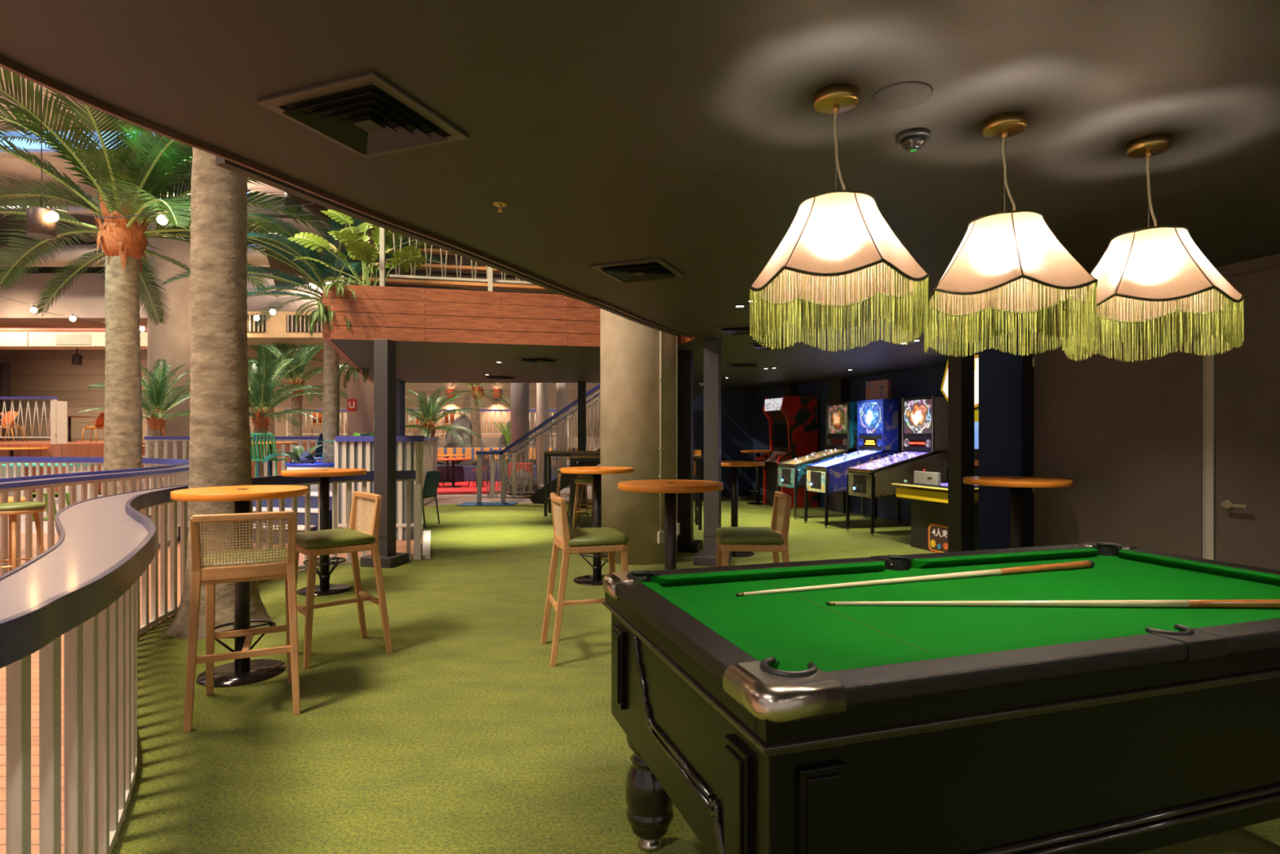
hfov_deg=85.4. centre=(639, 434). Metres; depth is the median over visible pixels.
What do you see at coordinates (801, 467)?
art
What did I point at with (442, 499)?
floor
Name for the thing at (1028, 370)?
trim
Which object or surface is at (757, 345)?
ceiling vent
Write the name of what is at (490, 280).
balcony balustrade
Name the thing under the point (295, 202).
pendant
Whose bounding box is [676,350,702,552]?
steel post
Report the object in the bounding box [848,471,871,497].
art
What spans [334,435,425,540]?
railing
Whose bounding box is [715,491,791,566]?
bar stool
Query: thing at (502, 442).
boulder
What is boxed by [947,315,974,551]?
steel post
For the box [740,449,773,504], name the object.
bar table
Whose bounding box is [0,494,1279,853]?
floor
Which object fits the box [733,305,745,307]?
recessed light
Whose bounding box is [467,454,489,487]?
spindle chair
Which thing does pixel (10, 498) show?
cafe table
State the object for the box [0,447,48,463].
cafe table
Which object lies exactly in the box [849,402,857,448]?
art
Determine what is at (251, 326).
grille
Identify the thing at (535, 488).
boulder
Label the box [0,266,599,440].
wall
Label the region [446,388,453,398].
wall sconce
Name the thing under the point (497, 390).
wall sconce
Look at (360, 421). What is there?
concrete column
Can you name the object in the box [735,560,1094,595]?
pool cue
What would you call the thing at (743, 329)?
ceiling vent
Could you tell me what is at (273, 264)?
rafters
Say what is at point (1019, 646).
cushion
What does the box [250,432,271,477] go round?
metal chair
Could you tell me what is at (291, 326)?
grille
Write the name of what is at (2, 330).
pipe
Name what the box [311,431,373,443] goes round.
banana plant
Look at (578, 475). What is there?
wooden stool
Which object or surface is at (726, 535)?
cushion
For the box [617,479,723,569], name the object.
bar table
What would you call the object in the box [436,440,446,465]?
boulder
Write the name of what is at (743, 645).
cushion
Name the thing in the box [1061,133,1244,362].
pendant lamp
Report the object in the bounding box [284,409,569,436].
terrace railing
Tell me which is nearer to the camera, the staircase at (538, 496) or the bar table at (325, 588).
the bar table at (325, 588)
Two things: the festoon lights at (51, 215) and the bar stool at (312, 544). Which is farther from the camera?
the festoon lights at (51, 215)
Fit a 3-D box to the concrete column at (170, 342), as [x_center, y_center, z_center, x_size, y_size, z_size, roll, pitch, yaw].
[-10.500,-2.550,15.600,0.940,7.900,0.940,0,0,0]
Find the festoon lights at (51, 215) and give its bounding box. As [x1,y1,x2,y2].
[0,203,315,224]
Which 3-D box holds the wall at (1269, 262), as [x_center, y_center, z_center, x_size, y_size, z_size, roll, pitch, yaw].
[4.221,0.190,2.270,0.180,2.420,6.774,0,0,-18]
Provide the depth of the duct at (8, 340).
19.60 m
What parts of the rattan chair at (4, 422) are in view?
backrest, leg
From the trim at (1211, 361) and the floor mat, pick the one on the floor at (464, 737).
the floor mat
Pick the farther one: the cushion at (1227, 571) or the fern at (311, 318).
the fern at (311, 318)
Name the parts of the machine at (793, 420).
edge trim, panel, control panel, edge trim, panel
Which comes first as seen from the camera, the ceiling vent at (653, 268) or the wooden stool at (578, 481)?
the ceiling vent at (653, 268)
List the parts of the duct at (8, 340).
access panel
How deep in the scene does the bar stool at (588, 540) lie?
4.33 m
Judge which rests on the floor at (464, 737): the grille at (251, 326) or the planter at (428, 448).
the planter at (428, 448)
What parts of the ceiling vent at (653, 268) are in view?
plate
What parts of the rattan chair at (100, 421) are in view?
arm, seat, backrest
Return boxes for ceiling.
[0,0,1279,391]
[0,66,262,244]
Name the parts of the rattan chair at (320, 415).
seat, backrest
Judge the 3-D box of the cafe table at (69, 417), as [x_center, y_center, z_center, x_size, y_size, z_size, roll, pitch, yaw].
[-18.000,-0.181,21.900,1.000,0.802,0.900,0,0,0]
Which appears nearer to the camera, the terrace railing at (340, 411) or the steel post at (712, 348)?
the steel post at (712, 348)
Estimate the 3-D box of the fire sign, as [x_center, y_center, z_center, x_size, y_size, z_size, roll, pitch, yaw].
[-5.660,-0.580,13.637,0.170,0.240,0.025,0,0,-6]
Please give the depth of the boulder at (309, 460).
10.29 m
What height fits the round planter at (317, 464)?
0.400 m
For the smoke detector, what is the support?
attached to the ceiling at (689, 135)
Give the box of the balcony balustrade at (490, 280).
[379,226,591,321]
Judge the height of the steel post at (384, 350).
2.420 m
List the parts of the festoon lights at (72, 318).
bulb, bulb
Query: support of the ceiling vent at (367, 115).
in the ceiling at (689, 135)
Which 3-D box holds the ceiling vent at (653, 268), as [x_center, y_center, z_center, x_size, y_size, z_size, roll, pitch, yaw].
[-0.005,-1.006,4.300,0.450,0.029,0.450,0,0,21]
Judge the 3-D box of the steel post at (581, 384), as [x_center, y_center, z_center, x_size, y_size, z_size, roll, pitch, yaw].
[-1.120,0.190,13.400,0.150,2.420,0.150,0,0,0]
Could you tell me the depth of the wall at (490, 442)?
24.10 m
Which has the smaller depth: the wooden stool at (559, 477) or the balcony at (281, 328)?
the wooden stool at (559, 477)
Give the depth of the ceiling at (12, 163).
17.75 m
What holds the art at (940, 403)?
on the machine at (924, 419)
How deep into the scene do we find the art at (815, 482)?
10.70 m
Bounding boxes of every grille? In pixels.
[246,315,266,332]
[286,315,322,332]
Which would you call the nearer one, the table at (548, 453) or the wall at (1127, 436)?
the wall at (1127, 436)
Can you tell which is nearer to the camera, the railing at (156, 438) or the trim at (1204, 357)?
the trim at (1204, 357)
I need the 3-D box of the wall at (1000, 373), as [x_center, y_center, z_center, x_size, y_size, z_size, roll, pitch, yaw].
[4.237,0.190,6.023,3.280,2.420,0.060,0,0,-18]
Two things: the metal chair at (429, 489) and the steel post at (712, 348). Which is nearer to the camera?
the steel post at (712, 348)
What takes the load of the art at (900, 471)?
attached to the machine at (924, 419)
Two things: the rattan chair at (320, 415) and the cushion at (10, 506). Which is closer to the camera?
the cushion at (10, 506)
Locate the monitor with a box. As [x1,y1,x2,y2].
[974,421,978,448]
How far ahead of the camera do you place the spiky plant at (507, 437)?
21.50 m
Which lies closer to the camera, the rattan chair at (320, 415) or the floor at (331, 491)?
the floor at (331, 491)
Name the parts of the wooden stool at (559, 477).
leg, leg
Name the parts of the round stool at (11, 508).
leg, leg, seat frame, leg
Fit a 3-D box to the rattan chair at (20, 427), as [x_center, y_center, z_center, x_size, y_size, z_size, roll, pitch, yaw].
[-19.756,-0.248,21.868,0.596,0.941,0.464,0,0,-30]
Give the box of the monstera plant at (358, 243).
[288,209,431,285]
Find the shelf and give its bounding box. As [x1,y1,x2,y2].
[974,459,978,465]
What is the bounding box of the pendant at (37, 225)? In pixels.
[26,85,57,239]
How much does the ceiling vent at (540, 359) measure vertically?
0.029 m
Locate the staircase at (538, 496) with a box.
[475,382,703,502]
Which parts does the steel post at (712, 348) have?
plate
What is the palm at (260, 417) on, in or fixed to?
on the floor at (442, 499)
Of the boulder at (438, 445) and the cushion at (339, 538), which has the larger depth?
the boulder at (438, 445)
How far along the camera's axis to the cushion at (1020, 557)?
2.82 m
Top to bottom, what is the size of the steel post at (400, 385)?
2.420 m
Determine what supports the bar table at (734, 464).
on the floor at (464, 737)
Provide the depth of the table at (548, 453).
11.91 m
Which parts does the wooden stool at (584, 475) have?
leg, leg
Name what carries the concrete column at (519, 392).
on the floor at (472, 488)
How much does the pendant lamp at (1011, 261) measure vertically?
0.745 m
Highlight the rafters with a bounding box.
[246,180,417,290]
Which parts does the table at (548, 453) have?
leg, leg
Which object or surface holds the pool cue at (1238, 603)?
on the pool table at (788, 722)
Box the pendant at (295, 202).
[284,192,302,213]
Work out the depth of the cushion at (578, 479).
9.95 m
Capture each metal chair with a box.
[32,492,69,521]
[249,432,287,477]
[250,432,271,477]
[289,432,323,462]
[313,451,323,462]
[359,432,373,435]
[422,470,439,527]
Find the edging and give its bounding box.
[422,530,431,558]
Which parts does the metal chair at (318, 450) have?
leg, backrest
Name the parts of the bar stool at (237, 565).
leg, leg, rail, cane panel, rail, seat frame, leg, leg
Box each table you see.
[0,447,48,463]
[8,496,25,502]
[42,415,96,441]
[170,484,308,687]
[251,441,298,475]
[280,468,366,595]
[436,454,465,482]
[436,457,470,487]
[543,450,599,515]
[560,466,633,585]
[569,454,702,529]
[602,542,1279,853]
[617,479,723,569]
[693,449,701,519]
[720,460,764,557]
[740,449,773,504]
[963,475,1072,547]
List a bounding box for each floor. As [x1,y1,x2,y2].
[0,440,322,494]
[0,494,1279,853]
[8,480,591,558]
[142,477,332,514]
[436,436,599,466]
[436,480,506,493]
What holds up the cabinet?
attached to the machine at (877, 419)
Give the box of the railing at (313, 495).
[177,492,332,543]
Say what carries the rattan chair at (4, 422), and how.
on the floor at (84, 448)
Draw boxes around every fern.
[294,300,351,336]
[314,276,356,300]
[335,361,369,388]
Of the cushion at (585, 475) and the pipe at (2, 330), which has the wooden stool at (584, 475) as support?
the cushion at (585, 475)
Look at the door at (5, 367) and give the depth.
25.53 m
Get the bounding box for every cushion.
[0,502,46,511]
[191,547,297,573]
[296,528,374,548]
[560,527,629,546]
[574,477,593,482]
[583,474,593,477]
[640,581,779,669]
[650,560,884,586]
[715,526,783,545]
[816,630,1149,671]
[911,547,1097,568]
[1118,549,1279,585]
[1179,612,1279,628]
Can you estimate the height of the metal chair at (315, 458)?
0.850 m
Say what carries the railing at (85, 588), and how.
on the floor at (464, 737)
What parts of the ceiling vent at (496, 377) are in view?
frame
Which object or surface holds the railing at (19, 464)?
on the floor at (442, 499)
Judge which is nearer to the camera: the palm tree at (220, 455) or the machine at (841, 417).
the palm tree at (220, 455)
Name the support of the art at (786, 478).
attached to the machine at (841, 417)
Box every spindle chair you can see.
[436,469,444,488]
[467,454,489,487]
[472,454,489,484]
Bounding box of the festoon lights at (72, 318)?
[0,296,275,331]
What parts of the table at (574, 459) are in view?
leg, leg, leg, leg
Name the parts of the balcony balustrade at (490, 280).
post, rod, rod, rod, rod, rod, rod, rod, rod, rod, rod, rail, rod, rod, post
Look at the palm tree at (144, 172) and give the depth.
9.80 m
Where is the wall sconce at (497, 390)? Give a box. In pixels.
[493,388,500,398]
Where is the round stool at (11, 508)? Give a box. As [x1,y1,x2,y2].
[0,502,46,571]
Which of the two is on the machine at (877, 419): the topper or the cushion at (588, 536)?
the topper
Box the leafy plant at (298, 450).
[262,444,324,464]
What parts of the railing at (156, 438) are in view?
rail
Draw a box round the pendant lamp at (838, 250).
[749,83,929,351]
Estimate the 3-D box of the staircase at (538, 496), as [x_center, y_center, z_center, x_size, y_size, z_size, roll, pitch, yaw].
[-1.013,-0.345,14.825,4.674,3.664,1.340,0,0,0]
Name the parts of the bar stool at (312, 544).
leg, leg, seat frame, leg, cane panel, rail, leg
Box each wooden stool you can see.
[555,468,578,511]
[567,473,591,517]
[572,477,593,528]
[577,474,593,524]
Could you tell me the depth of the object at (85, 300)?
20.20 m
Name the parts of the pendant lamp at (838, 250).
lamp shade, cord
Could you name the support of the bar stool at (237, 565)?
on the floor at (464, 737)
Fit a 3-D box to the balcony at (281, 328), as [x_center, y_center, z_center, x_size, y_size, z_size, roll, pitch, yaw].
[-8.200,-2.620,17.177,5.000,0.620,1.445,0,0,0]
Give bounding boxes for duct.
[0,244,270,266]
[0,331,146,349]
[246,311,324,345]
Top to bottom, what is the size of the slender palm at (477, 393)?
3.232 m
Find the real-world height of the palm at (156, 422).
2.952 m
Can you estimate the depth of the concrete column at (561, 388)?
19.77 m
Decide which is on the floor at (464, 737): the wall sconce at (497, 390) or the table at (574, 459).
the table at (574, 459)
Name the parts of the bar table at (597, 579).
plate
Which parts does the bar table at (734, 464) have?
plate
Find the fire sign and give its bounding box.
[347,399,356,411]
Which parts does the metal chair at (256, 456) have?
backrest, leg, leg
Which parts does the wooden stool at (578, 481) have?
leg, leg, seat frame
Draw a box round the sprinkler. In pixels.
[493,201,508,213]
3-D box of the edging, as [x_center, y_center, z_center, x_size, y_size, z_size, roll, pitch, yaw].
[-2.735,1.385,8.880,0.104,0.030,2.202,0,0,-17]
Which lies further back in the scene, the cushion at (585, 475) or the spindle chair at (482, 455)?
the spindle chair at (482, 455)
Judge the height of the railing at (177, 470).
1.000 m
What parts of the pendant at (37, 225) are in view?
lamp shade, cord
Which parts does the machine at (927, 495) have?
glass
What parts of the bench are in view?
seat, backrest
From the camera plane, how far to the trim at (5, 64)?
2.59 m
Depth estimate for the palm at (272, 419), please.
20.93 m
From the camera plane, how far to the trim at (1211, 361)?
4.23 m
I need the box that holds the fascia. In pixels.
[330,284,695,346]
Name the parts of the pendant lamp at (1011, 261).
cord, lamp shade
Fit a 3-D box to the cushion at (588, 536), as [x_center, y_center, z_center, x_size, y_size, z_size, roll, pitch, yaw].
[-0.305,0.655,4.508,0.397,0.066,0.463,0,0,-15]
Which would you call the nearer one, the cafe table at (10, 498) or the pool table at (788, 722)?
the pool table at (788, 722)
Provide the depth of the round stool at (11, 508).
5.89 m
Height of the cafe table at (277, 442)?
0.700 m
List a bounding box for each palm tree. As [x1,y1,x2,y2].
[0,67,333,495]
[161,211,461,462]
[165,146,271,639]
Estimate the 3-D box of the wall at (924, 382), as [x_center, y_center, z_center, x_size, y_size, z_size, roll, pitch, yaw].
[4.207,0.190,11.459,0.150,2.420,10.100,0,0,-18]
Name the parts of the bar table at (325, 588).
plate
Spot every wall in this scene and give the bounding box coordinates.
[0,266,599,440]
[693,390,753,496]
[753,365,945,523]
[978,308,1022,550]
[1032,309,1202,558]
[1036,253,1279,314]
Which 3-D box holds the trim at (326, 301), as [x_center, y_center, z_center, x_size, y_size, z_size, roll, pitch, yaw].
[-4.310,-1.310,10.550,0.082,0.580,6.401,0,0,-17]
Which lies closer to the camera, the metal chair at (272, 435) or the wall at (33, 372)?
the metal chair at (272, 435)
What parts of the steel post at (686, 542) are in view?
plate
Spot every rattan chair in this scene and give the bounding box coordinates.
[0,410,17,442]
[0,411,26,441]
[80,411,104,441]
[311,411,323,435]
[405,412,425,435]
[441,411,455,436]
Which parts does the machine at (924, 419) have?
leg, coin door, leg, rail, rail, backbox trim, speaker panel, backbox trim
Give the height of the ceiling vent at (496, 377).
0.029 m
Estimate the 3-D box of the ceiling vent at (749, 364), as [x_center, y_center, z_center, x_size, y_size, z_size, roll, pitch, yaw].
[1.520,-1.006,10.100,0.450,0.029,0.450,0,0,21]
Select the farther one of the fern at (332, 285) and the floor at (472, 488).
the floor at (472, 488)
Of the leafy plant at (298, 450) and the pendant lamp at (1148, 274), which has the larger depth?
the leafy plant at (298, 450)
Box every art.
[777,465,795,488]
[796,449,858,486]
[806,467,826,492]
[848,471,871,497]
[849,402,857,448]
[874,451,947,496]
[884,400,897,449]
[934,396,947,450]
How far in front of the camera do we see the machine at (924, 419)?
9.91 m
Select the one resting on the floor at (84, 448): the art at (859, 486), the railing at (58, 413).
the railing at (58, 413)
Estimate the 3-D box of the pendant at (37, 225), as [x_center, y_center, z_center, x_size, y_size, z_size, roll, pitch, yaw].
[-7.200,-4.495,8.350,0.280,4.210,0.280,0,0,0]
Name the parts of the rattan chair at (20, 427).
seat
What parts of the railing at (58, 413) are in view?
rod, rod, rod, rod, rod, rod, rail, rod, handrail, rod, rod, rod, rod, rod, rod, post, panel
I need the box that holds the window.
[0,124,155,154]
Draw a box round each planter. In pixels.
[285,461,334,490]
[422,436,439,504]
[507,462,533,479]
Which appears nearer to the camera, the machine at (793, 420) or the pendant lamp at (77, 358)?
the machine at (793, 420)
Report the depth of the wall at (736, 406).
16.00 m
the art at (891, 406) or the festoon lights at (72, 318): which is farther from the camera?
the festoon lights at (72, 318)
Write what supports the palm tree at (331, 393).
on the floor at (331, 491)
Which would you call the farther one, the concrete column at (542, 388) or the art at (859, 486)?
the concrete column at (542, 388)
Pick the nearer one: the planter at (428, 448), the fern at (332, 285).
the fern at (332, 285)
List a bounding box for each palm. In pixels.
[76,359,191,477]
[184,342,323,477]
[247,345,323,441]
[248,342,347,462]
[373,386,480,498]
[426,382,510,465]
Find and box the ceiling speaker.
[870,80,933,111]
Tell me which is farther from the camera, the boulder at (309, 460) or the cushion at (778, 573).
the boulder at (309, 460)
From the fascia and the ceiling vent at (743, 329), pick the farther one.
the fascia
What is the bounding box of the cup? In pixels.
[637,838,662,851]
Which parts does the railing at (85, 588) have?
rail, rail, post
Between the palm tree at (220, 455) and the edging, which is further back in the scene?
the edging
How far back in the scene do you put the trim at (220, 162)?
3.43 m
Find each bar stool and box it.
[182,510,300,732]
[285,491,392,669]
[540,492,629,666]
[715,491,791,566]
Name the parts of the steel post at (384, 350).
plate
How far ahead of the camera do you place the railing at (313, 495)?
9.42 m
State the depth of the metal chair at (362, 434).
11.72 m
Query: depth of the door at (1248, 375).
4.03 m
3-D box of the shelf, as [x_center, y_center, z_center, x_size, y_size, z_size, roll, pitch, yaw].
[4.275,0.350,8.616,0.140,0.070,0.780,0,0,-18]
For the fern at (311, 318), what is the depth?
7.47 m
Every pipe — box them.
[0,206,100,213]
[0,328,146,332]
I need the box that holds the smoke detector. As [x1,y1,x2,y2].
[896,127,930,152]
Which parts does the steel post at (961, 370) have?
plate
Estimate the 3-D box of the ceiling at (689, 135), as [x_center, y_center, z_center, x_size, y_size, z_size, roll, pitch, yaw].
[1.900,-1.110,7.000,14.200,0.180,20.000,0,0,0]
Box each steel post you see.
[360,338,408,568]
[395,381,404,435]
[577,381,586,507]
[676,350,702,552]
[693,339,731,566]
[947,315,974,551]
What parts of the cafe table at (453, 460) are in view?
plate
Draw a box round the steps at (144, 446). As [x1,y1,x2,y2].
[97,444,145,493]
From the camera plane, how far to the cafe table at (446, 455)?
20.17 m
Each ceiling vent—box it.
[257,71,468,157]
[481,375,517,379]
[515,356,561,363]
[591,257,684,282]
[714,324,765,335]
[725,362,763,368]
[747,342,794,350]
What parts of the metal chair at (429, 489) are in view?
leg, backrest, leg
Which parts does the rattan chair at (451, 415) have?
backrest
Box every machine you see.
[755,395,817,507]
[776,401,864,519]
[804,398,901,528]
[845,395,947,536]
[891,353,978,552]
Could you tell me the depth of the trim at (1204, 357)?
4.27 m
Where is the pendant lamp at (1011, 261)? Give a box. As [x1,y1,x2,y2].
[924,111,1097,357]
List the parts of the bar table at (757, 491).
plate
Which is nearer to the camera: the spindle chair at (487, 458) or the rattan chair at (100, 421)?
the spindle chair at (487, 458)
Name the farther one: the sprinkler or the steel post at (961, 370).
the steel post at (961, 370)
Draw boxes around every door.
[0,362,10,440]
[1216,266,1279,570]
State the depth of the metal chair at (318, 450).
11.58 m
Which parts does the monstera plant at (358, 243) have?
stem, stem, stem, stem, stem, stem, stem, stem, stem, stem, stem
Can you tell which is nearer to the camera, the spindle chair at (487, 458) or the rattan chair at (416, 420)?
the spindle chair at (487, 458)
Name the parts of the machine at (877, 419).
leg, coin door, leg, rail, rail, backbox trim, speaker panel, leg, backbox trim, leg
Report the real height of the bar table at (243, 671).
1.082 m
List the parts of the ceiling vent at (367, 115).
plate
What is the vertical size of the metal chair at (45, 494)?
0.768 m
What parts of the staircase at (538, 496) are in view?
newel post, rod, rod, rod, newel post, rod, rod, rod, rod, rail, newel post, rod, rod, rod, rod, newel post, rail, rod, rod, rod, rod, rod, rod, rod, rod, rod, rod, rod, rod, handrail, rod, rod, handrail, rod, under rail, rod, rod, rod, under rail, rod, rod, rod, rod, rod, rod, rod, rod, rod, rod, rod, rod, rod, rod, rod, rod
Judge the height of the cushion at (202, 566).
0.066 m
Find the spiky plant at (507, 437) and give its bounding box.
[493,421,510,445]
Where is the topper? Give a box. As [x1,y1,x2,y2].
[865,379,890,399]
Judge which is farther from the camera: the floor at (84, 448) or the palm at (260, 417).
the floor at (84, 448)
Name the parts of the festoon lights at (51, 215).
bulb, bulb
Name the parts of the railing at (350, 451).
rail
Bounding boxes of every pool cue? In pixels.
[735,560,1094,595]
[826,599,1279,608]
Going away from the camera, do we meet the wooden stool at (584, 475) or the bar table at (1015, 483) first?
the bar table at (1015, 483)
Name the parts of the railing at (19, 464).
leg, leg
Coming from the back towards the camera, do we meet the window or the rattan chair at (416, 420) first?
the rattan chair at (416, 420)
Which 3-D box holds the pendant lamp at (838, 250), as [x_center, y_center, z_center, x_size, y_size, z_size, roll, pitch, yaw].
[0.587,-0.648,2.081,0.488,0.745,0.517,0,0,-17]
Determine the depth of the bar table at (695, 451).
11.18 m
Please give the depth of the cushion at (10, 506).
5.89 m
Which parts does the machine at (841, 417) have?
leg, coin door, leg, rail, rail, backbox trim, speaker panel, leg, backbox trim, leg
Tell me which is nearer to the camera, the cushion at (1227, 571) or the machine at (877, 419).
the cushion at (1227, 571)
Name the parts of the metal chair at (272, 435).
leg, backrest, seat frame, leg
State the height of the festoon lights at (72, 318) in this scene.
0.764 m
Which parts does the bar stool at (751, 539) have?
leg, leg, seat frame, leg, rail, cane panel, rail, leg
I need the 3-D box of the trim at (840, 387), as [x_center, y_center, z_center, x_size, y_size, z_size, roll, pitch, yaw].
[3.649,0.190,12.672,0.180,2.420,0.350,0,0,-18]
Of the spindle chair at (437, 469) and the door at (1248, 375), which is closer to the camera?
the door at (1248, 375)
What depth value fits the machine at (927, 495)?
8.40 m
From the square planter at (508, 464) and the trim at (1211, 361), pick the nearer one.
the trim at (1211, 361)
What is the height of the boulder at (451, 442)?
2.130 m
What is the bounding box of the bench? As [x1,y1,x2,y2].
[436,447,577,480]
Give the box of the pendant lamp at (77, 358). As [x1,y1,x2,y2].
[71,348,82,365]
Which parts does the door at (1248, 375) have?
handle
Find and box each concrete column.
[146,142,192,477]
[347,270,373,435]
[510,382,528,462]
[536,382,548,484]
[555,382,566,478]
[600,308,679,564]
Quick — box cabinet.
[827,450,897,491]
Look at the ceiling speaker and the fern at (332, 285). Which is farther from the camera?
the fern at (332, 285)
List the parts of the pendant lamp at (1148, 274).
cord, lamp shade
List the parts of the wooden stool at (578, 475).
leg, leg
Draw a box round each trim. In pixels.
[0,56,693,338]
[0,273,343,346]
[215,155,679,336]
[322,286,373,382]
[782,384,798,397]
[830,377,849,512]
[1022,312,1034,547]
[1202,314,1206,559]
[1206,314,1216,560]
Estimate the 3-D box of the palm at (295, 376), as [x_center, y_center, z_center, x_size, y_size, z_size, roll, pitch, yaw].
[-9.051,-0.635,18.295,3.107,4.070,3.366,0,0,42]
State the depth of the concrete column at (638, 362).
7.51 m
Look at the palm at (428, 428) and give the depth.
15.16 m
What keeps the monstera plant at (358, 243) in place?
on the floor
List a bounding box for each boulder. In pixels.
[297,450,315,463]
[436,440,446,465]
[442,413,488,465]
[494,420,510,465]
[505,468,541,495]
[506,440,536,465]
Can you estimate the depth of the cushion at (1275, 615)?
1.82 m
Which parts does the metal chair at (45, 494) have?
rail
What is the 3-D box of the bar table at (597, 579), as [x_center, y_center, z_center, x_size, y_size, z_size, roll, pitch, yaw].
[-0.411,0.859,6.668,0.700,1.082,0.700,0,0,38]
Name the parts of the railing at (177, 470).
rail, rail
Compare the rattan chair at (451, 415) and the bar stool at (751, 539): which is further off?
the rattan chair at (451, 415)
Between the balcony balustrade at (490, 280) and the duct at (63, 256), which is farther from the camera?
the duct at (63, 256)
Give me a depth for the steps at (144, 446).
17.81 m
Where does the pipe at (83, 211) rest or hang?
attached to the wall
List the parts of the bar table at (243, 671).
plate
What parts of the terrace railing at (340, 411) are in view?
post, post, rail, handrail, post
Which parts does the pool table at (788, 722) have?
pilaster panel, scroll moulding, scroll moulding, leg, moulding, moulding, rail, scroll moulding, scroll moulding, pilaster panel, rail, pilaster panel, pocket rail, moulding, rail, rail, moulding, moulding, pocket rail, rail, rail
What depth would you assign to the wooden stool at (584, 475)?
10.90 m
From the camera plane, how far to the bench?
20.91 m
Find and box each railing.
[0,396,66,444]
[0,456,189,576]
[0,470,421,853]
[1,462,93,501]
[144,435,319,477]
[177,492,332,543]
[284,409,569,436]
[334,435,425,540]
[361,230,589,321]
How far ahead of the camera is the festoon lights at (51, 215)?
8.35 m
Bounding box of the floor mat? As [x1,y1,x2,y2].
[456,502,518,506]
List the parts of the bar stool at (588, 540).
leg, rail, cane panel, rail, leg, seat frame, leg, leg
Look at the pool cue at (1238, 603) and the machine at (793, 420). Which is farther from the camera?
the machine at (793, 420)

